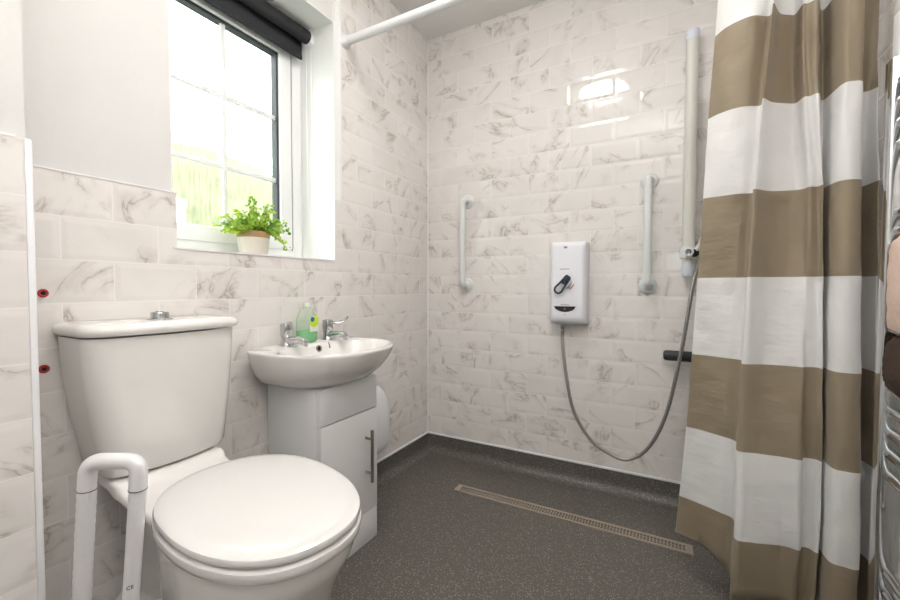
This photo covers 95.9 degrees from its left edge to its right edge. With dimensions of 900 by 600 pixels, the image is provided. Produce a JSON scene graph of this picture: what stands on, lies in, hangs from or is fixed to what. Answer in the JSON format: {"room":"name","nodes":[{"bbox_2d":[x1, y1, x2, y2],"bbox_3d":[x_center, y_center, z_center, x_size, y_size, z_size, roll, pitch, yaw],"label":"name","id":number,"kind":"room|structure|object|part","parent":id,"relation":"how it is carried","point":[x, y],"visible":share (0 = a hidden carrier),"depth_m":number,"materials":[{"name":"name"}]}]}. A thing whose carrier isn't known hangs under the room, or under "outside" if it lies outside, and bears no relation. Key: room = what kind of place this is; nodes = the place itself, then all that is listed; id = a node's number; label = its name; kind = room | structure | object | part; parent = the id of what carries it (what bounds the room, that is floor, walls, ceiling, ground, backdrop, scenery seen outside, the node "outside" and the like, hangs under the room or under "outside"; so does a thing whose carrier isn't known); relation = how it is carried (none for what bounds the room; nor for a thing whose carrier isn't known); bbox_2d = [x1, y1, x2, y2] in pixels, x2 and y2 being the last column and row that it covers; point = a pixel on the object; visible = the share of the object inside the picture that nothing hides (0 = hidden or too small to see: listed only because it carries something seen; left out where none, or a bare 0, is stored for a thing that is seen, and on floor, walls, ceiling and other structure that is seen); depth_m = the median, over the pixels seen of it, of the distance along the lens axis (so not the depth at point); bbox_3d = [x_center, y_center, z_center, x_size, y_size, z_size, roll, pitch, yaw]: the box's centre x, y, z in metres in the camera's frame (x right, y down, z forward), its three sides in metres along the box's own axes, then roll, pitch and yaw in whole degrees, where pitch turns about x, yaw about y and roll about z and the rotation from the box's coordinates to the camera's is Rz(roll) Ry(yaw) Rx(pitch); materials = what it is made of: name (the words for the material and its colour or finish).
{"room":"accessible bathroom","nodes":[
{"label":"accessible bathroom","id":0,"kind":"room"},
{"bbox_2d":[0,0,24,138],"bbox_3d":[-1.030,-0.240,0.446,0.204,2.325,0.751,1,2,29],"label":"wall pier","id":1,"kind":"object","parent":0,"point":[12,119],"depth_m":0.71,"materials":[{"name":"paint"}]},
{"bbox_2d":[0,134,37,599],"bbox_3d":[-0.939,0.324,0.413,0.006,1.200,0.748,1,2,29],"label":"wall","id":2,"kind":"structure","parent":1,"relation":"attached to","point":[18,567],"depth_m":0.71,"materials":[{"name":"tile"}]},
{"bbox_2d":[0,131,15,136],"bbox_3d":[-0.940,-0.277,0.389,0.007,0.004,0.737,1,2,29],"label":"trim","id":3,"kind":"structure","parent":2,"relation":"attached to","point":[3,133],"depth_m":0.70,"materials":[{"name":"white plastic"}]},
{"bbox_2d":[23,139,45,599],"bbox_3d":[-0.759,0.313,0.745,0.013,1.202,0.011,1,2,29],"label":"trim","id":4,"kind":"structure","parent":2,"relation":"attached to","point":[28,162],"depth_m":0.74,"materials":[{"name":"white plastic"}]},
{"bbox_2d":[21,0,426,599],"bbox_3d":[-0.796,-0.266,1.286,0.190,2.325,2.450,1,2,29],"label":"wall","id":5,"kind":"structure","parent":0,"point":[104,249],"depth_m":1.10,"materials":[{"name":"tile"}]},
{"bbox_2d":[37,289,48,296],"bbox_3d":[-0.902,-0.015,0.899,0.003,0.019,0.019,1,2,29],"label":"plug","id":6,"kind":"object","parent":5,"relation":"attached to","point":[42,292],"visible":1,"depth_m":0.90,"materials":[{"name":"red plastic"}]},
{"bbox_2d":[39,365,49,372],"bbox_3d":[-0.903,0.154,0.903,0.003,0.019,0.019,1,2,29],"label":"plug","id":7,"kind":"object","parent":5,"relation":"attached to","point":[43,368],"visible":0.98,"depth_m":0.90,"materials":[{"name":"red plastic"}]},
{"bbox_2d":[33,164,176,193],"bbox_3d":[-0.853,-0.296,0.985,0.006,0.004,0.354,1,2,29],"label":"trim","id":8,"kind":"structure","parent":5,"relation":"attached to","point":[33,164],"depth_m":0.98,"materials":[{"name":"white plastic"}]},
{"bbox_2d":[170,0,301,256],"bbox_3d":[-0.837,-0.648,1.460,0.071,0.998,0.732,1,2,29],"label":"window","id":9,"kind":"structure","parent":5,"relation":"in","point":[285,116],"depth_m":1.65,"materials":[{"name":"white plastic"}]},
{"bbox_2d":[203,0,313,191],"bbox_3d":[-0.738,-0.740,1.452,0.058,0.763,0.613,1,2,29],"label":"roller blind","id":10,"kind":"object","parent":9,"relation":"attached to","point":[261,17],"visible":1,"depth_m":1.55,"materials":[{"name":"grey fabric"}]},
{"bbox_3d":[-0.595,-0.721,1.713,0.031,0.708,0.002,1,2,29],"label":"pull cord","id":11,"kind":"part","parent":10,"relation":"part of","materials":[{"name":"white plastic"}]},
{"bbox_2d":[168,0,335,259],"bbox_3d":[-0.706,-0.640,1.438,0.192,0.972,0.623,1,2,29],"label":"trim","id":12,"kind":"structure","parent":5,"relation":"attached to","point":[318,204],"depth_m":1.70,"materials":[{"name":"white paint"}]},
{"bbox_2d":[213,196,290,254],"bbox_3d":[-0.690,-0.260,1.440,0.266,0.203,0.179,-1,2,-37],"label":"potted plant","id":13,"kind":"object","parent":12,"relation":"on","point":[253,235],"visible":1,"depth_m":1.40,"materials":[{"name":"green plant"}]},
{"bbox_3d":[-0.696,-0.189,1.438,0.104,0.062,0.104,1,2,29],"label":"pot","id":14,"kind":"part","parent":13,"relation":"part of","materials":[{"name":"beige ceramic"}]},
{"bbox_2d":[178,247,335,260],"bbox_3d":[-0.622,-0.154,1.412,0.007,0.005,0.614,1,2,29],"label":"trim","id":15,"kind":"structure","parent":5,"relation":"attached to","point":[178,247],"depth_m":1.34,"materials":[{"name":"white plastic"}]},
{"bbox_2d":[333,0,340,200],"bbox_3d":[-0.468,-0.928,1.673,0.007,1.025,0.032,1,2,29],"label":"trim","id":16,"kind":"structure","parent":5,"relation":"attached to","point":[336,15],"depth_m":1.67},
{"bbox_2d":[339,0,341,200],"bbox_3d":[-0.458,-0.928,1.689,0.006,1.025,0.006,1,2,29],"label":"trim","id":17,"kind":"structure","parent":5,"relation":"attached to","point":[339,0],"depth_m":1.69,"materials":[{"name":"white plastic"}]},
{"bbox_2d":[376,386,389,453],"bbox_3d":[-0.351,0.536,1.794,0.115,0.300,0.230,1,2,29],"label":"dispenser","id":18,"kind":"object","parent":5,"relation":"attached to","point":[383,417],"visible":0.38,"depth_m":1.79,"materials":[{"name":"white plastic"}]},
{"bbox_2d":[377,431,428,462],"bbox_3d":[-0.530,0.786,1.605,0.008,0.008,1.693,1,2,29],"label":"trim","id":19,"kind":"structure","parent":5,"relation":"attached to","point":[425,433],"depth_m":2.11,"materials":[{"name":"white plastic"}]},
{"bbox_2d":[377,434,430,491],"bbox_3d":[-0.508,0.838,1.594,0.060,0.100,1.693,1,2,29],"label":"baseboard","id":20,"kind":"structure","parent":5,"relation":"attached to","point":[394,466],"depth_m":2.10,"materials":[{"name":"plastic"}]},
{"bbox_2d":[340,0,469,49],"bbox_3d":[0.286,-1.071,1.309,1.662,0.056,0.056,1,2,29],"label":"curtain rod","id":21,"kind":"object","parent":5,"relation":"attached to","point":[437,6],"visible":1,"depth_m":1.56,"materials":[{"name":"white plastic"}]},
{"bbox_2d":[675,0,879,599],"bbox_3d":[0.837,-0.123,1.074,0.430,1.842,0.189,2,2,39],"label":"shower curtain","id":22,"kind":"object","parent":21,"relation":"hanging from","point":[776,476],"visible":1,"depth_m":1.04,"materials":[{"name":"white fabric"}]},
{"bbox_2d":[388,0,544,39],"bbox_3d":[-0.025,-1.463,0.829,1.962,0.100,2.650,1,2,29],"label":"ceiling","id":23,"kind":"structure","parent":0,"point":[472,12],"depth_m":2.05,"materials":[{"name":"paint"}]},
{"bbox_2d":[330,455,729,599],"bbox_3d":[-0.029,0.961,0.906,1.962,0.100,2.650,1,2,29],"label":"floor","id":24,"kind":"structure","parent":0,"point":[433,540],"depth_m":1.44,"materials":[{"name":"plastic"}]},
{"bbox_2d":[71,453,147,599],"bbox_3d":[-0.603,0.586,0.689,0.169,0.661,0.102,1,2,29],"label":"support rail","id":25,"kind":"object","parent":24,"relation":"on","point":[136,465],"visible":1,"depth_m":0.67,"materials":[{"name":"white plastic"}]},
{"bbox_3d":[-0.631,0.601,0.691,0.074,0.572,0.027,0,2,9],"label":"leg","id":26,"kind":"part","parent":25,"relation":"part of","materials":[{"name":"white metal"}]},
{"bbox_3d":[-0.550,0.601,0.693,0.078,0.572,0.024,0,2,8],"label":"leg","id":27,"kind":"part","parent":25,"relation":"part of","materials":[{"name":"white metal"}]},
{"bbox_2d":[52,311,361,599],"bbox_3d":[-0.497,0.471,0.908,0.714,0.877,0.360,1,2,29],"label":"toilet","id":28,"kind":"object","parent":24,"relation":"on","point":[155,388],"visible":0.98,"depth_m":0.89,"materials":[{"name":"white ceramic"}]},
{"bbox_3d":[-0.728,0.062,1.023,0.184,0.029,0.357,1,2,29],"label":"cistern lid","id":29,"kind":"part","parent":28,"relation":"part of","materials":[{"name":"white ceramic"}]},
{"bbox_3d":[-0.396,0.679,0.860,0.459,0.464,0.340,1,2,29],"label":"bowl","id":30,"kind":"part","parent":28,"relation":"part of","materials":[{"name":"white ceramic"}]},
{"bbox_3d":[-0.390,0.437,0.848,0.470,0.024,0.359,1,2,29],"label":"seat","id":31,"kind":"part","parent":28,"relation":"part of","materials":[{"name":"white plastic"}]},
{"bbox_3d":[-0.390,0.410,0.847,0.466,0.023,0.355,1,2,29],"label":"seat lid","id":32,"kind":"part","parent":28,"relation":"part of","materials":[{"name":"white plastic"}]},
{"bbox_2d":[268,374,376,558],"bbox_3d":[-0.436,0.586,1.460,0.287,0.612,0.279,1,2,29],"label":"vanity cabinet","id":33,"kind":"object","parent":24,"relation":"on","point":[335,427],"visible":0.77,"depth_m":1.38,"materials":[{"name":"white wood"}]},
{"bbox_2d":[247,336,393,388],"bbox_3d":[-0.408,0.220,1.420,0.375,0.122,0.476,1,2,29],"label":"basin","id":34,"kind":"object","parent":33,"relation":"in","point":[337,361],"visible":0.98,"depth_m":1.27,"materials":[{"name":"white ceramic"}]},
{"bbox_2d":[279,322,307,346],"bbox_3d":[-0.534,0.121,1.399,0.133,0.085,0.062,1,2,29],"label":"tap","id":35,"kind":"object","parent":34,"relation":"on","point":[287,339],"visible":1,"depth_m":1.39,"materials":[{"name":"silver metal"}]},
{"bbox_3d":[-0.526,0.144,1.387,0.106,0.041,0.032,1,2,29],"label":"spout","id":36,"kind":"part","parent":35,"relation":"part of","materials":[{"name":"silver metal"}]},
{"bbox_2d":[297,302,318,341],"bbox_3d":[-0.525,0.082,1.491,0.044,0.147,0.088,1,2,29],"label":"soap bottle","id":37,"kind":"object","parent":34,"relation":"on","point":[310,334],"visible":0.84,"depth_m":1.48,"materials":[{"name":"green plastic"}]},
{"bbox_2d":[322,316,347,339],"bbox_3d":[-0.443,0.111,1.566,0.103,0.095,0.102,0,2,-18],"label":"tap","id":38,"kind":"object","parent":34,"relation":"on","point":[327,324],"visible":1,"depth_m":1.56,"materials":[{"name":"silver metal"}]},
{"bbox_3d":[-0.434,0.138,1.560,0.106,0.041,0.032,1,2,29],"label":"spout","id":39,"kind":"part","parent":38,"relation":"part of","materials":[{"name":"silver metal"}]},
{"bbox_3d":[-0.439,0.079,1.602,0.070,0.034,0.021,-1,2,-29],"label":"lever","id":40,"kind":"part","parent":38,"relation":"part of","materials":[{"name":"silver metal"}]},
{"bbox_3d":[-0.349,0.341,1.405,0.018,0.118,0.277,1,2,29],"label":"panel","id":41,"kind":"part","parent":33,"relation":"part of","materials":[{"name":"white wood"}]},
{"bbox_3d":[-0.349,0.591,1.413,0.018,0.374,0.277,1,2,29],"label":"door","id":42,"kind":"part","parent":33,"relation":"part of","materials":[{"name":"white wood"}]},
{"bbox_3d":[-0.290,0.562,1.465,0.037,0.188,0.012,1,2,29],"label":"handle","id":43,"kind":"part","parent":33,"relation":"part of","materials":[{"name":"silver metal"}]},
{"bbox_2d":[454,484,692,555],"bbox_3d":[0.449,0.885,1.674,0.951,0.004,0.060,1,2,29],"label":"floor drain","id":44,"kind":"object","parent":24,"relation":"on","point":[655,540],"visible":1,"depth_m":1.63,"materials":[{"name":"metal"}]},
{"bbox_2d":[428,0,717,481],"bbox_3d":[0.583,-0.285,1.987,1.962,2.325,0.100,1,2,29],"label":"wall","id":45,"kind":"structure","parent":0,"point":[552,115],"depth_m":1.95,"materials":[{"name":"tile"}]},
{"bbox_2d":[427,40,427,430],"bbox_3d":[-0.126,-0.347,2.312,0.004,2.225,0.004,1,2,29],"label":"trim","id":46,"kind":"structure","parent":45,"relation":"attached to","point":[427,40],"depth_m":2.31,"materials":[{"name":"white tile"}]},
{"bbox_2d":[459,195,473,291],"bbox_3d":[0.077,-0.304,2.161,0.074,0.521,0.077,1,2,29],"label":"grab bar","id":47,"kind":"object","parent":45,"relation":"attached to","point":[467,201],"visible":1,"depth_m":2.13,"materials":[{"name":"white plastic"}]},
{"bbox_2d":[428,433,679,511],"bbox_3d":[0.586,0.830,1.927,1.662,0.100,0.060,1,2,29],"label":"baseboard","id":48,"kind":"structure","parent":45,"relation":"attached to","point":[629,487],"depth_m":1.97,"materials":[{"name":"plastic"}]},
{"bbox_2d":[428,431,680,483],"bbox_3d":[0.599,0.777,1.949,1.662,0.008,0.008,1,2,29],"label":"trim","id":49,"kind":"structure","parent":45,"relation":"attached to","point":[474,441],"depth_m":1.98,"materials":[{"name":"white plastic"}]},
{"bbox_2d":[550,241,589,330],"bbox_3d":[0.551,-0.062,1.887,0.165,0.415,0.114,1,2,29],"label":"shower","id":50,"kind":"object","parent":45,"relation":"attached to","point":[569,296],"visible":1,"depth_m":1.86,"materials":[{"name":"white plastic"}]},
{"bbox_3d":[0.513,-0.071,1.854,0.077,0.090,0.011,1,2,29],"label":"lever","id":51,"kind":"part","parent":50,"relation":"part of","materials":[{"name":"black plastic"}]},
{"bbox_2d":[561,257,698,461],"bbox_3d":[0.750,0.260,1.756,0.562,0.874,0.061,1,2,32],"label":"shower hose","id":52,"kind":"object","parent":45,"relation":"attached to","point":[695,274],"visible":0.94,"depth_m":1.68,"materials":[{"name":"metal"}]},
{"bbox_2d":[638,172,658,293],"bbox_3d":[0.850,-0.290,1.740,0.074,0.528,0.077,1,2,29],"label":"grab bar","id":53,"kind":"object","parent":45,"relation":"attached to","point":[648,181],"visible":1,"depth_m":1.71,"materials":[{"name":"white plastic"}]},
{"bbox_2d":[663,350,691,361],"bbox_3d":[1.102,0.235,1.600,0.463,0.076,0.076,1,2,29],"label":"support rail","id":54,"kind":"object","parent":45,"relation":"attached to","point":[671,355],"visible":0.27,"depth_m":1.67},
{"bbox_2d":[680,27,700,276],"bbox_3d":[0.978,-0.594,1.644,0.065,0.995,0.110,0,2,7],"label":"riser rail","id":55,"kind":"object","parent":45,"relation":"attached to","point":[689,252],"visible":0.96,"depth_m":1.64,"materials":[{"name":"white plastic"}]},
{"bbox_3d":[0.984,-0.189,1.628,0.032,0.032,0.020,0,2,9],"label":"clamp knob","id":56,"kind":"part","parent":55,"relation":"part of","materials":[{"name":"black plastic"}]},
{"bbox_2d":[877,0,899,599],"bbox_3d":[0.790,-0.236,0.422,0.100,2.325,2.450,1,2,29],"label":"wall","id":57,"kind":"structure","parent":0,"point":[888,9],"depth_m":0.97,"materials":[{"name":"stone"}]},
{"bbox_2d":[867,56,899,599],"bbox_3d":[0.706,0.155,0.499,0.108,1.138,0.506,1,2,29],"label":"towel radiator","id":58,"kind":"object","parent":57,"relation":"attached to","point":[883,579],"visible":0.85,"depth_m":0.72,"materials":[{"name":"silver metal"}]},
{"bbox_2d":[882,336,899,397],"bbox_3d":[0.679,0.112,0.540,0.060,0.100,0.370,1,2,29],"label":"towel","id":59,"kind":"object","parent":58,"relation":"hanging from","point":[890,360],"visible":1,"depth_m":0.66,"materials":[{"name":"brown fabric"}]},
{"bbox_2d":[886,236,899,333],"bbox_3d":[0.678,-0.024,0.534,0.063,0.168,0.348,1,2,29],"label":"towel","id":60,"kind":"object","parent":58,"relation":"hanging from","point":[893,270],"visible":1,"depth_m":0.66,"materials":[{"name":"beige fabric"}]},
{"bbox_2d":[892,10,899,57],"bbox_3d":[0.985,0.089,0.909,0.012,1.445,0.041,1,2,29],"label":"trim","id":61,"kind":"structure","parent":57,"relation":"attached to","point":[896,28],"depth_m":0.89,"materials":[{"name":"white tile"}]},
{"label":"outside","id":62,"kind":"structure","parent":0,"visible":0},
{"bbox_3d":[-4.824,1.362,3.787,8.400,0.100,14.000,1,2,29],"label":"ground","id":63,"kind":"structure","parent":62,"visible":0},
{"bbox_2d":[176,198,186,222],"bbox_3d":[-2.627,0.227,3.400,0.430,2.200,0.622,1,2,29],"label":"store","id":64,"kind":"structure","parent":63,"relation":"on","point":[181,204],"depth_m":3.50,"materials":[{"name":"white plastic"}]},
{"bbox_3d":[-2.625,-0.832,3.366,0.430,0.080,0.622,1,2,29],"label":"roof lid","id":65,"kind":"part","parent":64,"relation":"part of","materials":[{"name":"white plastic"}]},
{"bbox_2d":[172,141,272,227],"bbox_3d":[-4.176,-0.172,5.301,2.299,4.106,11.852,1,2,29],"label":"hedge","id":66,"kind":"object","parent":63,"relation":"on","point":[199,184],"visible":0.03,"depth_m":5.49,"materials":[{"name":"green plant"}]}
]}

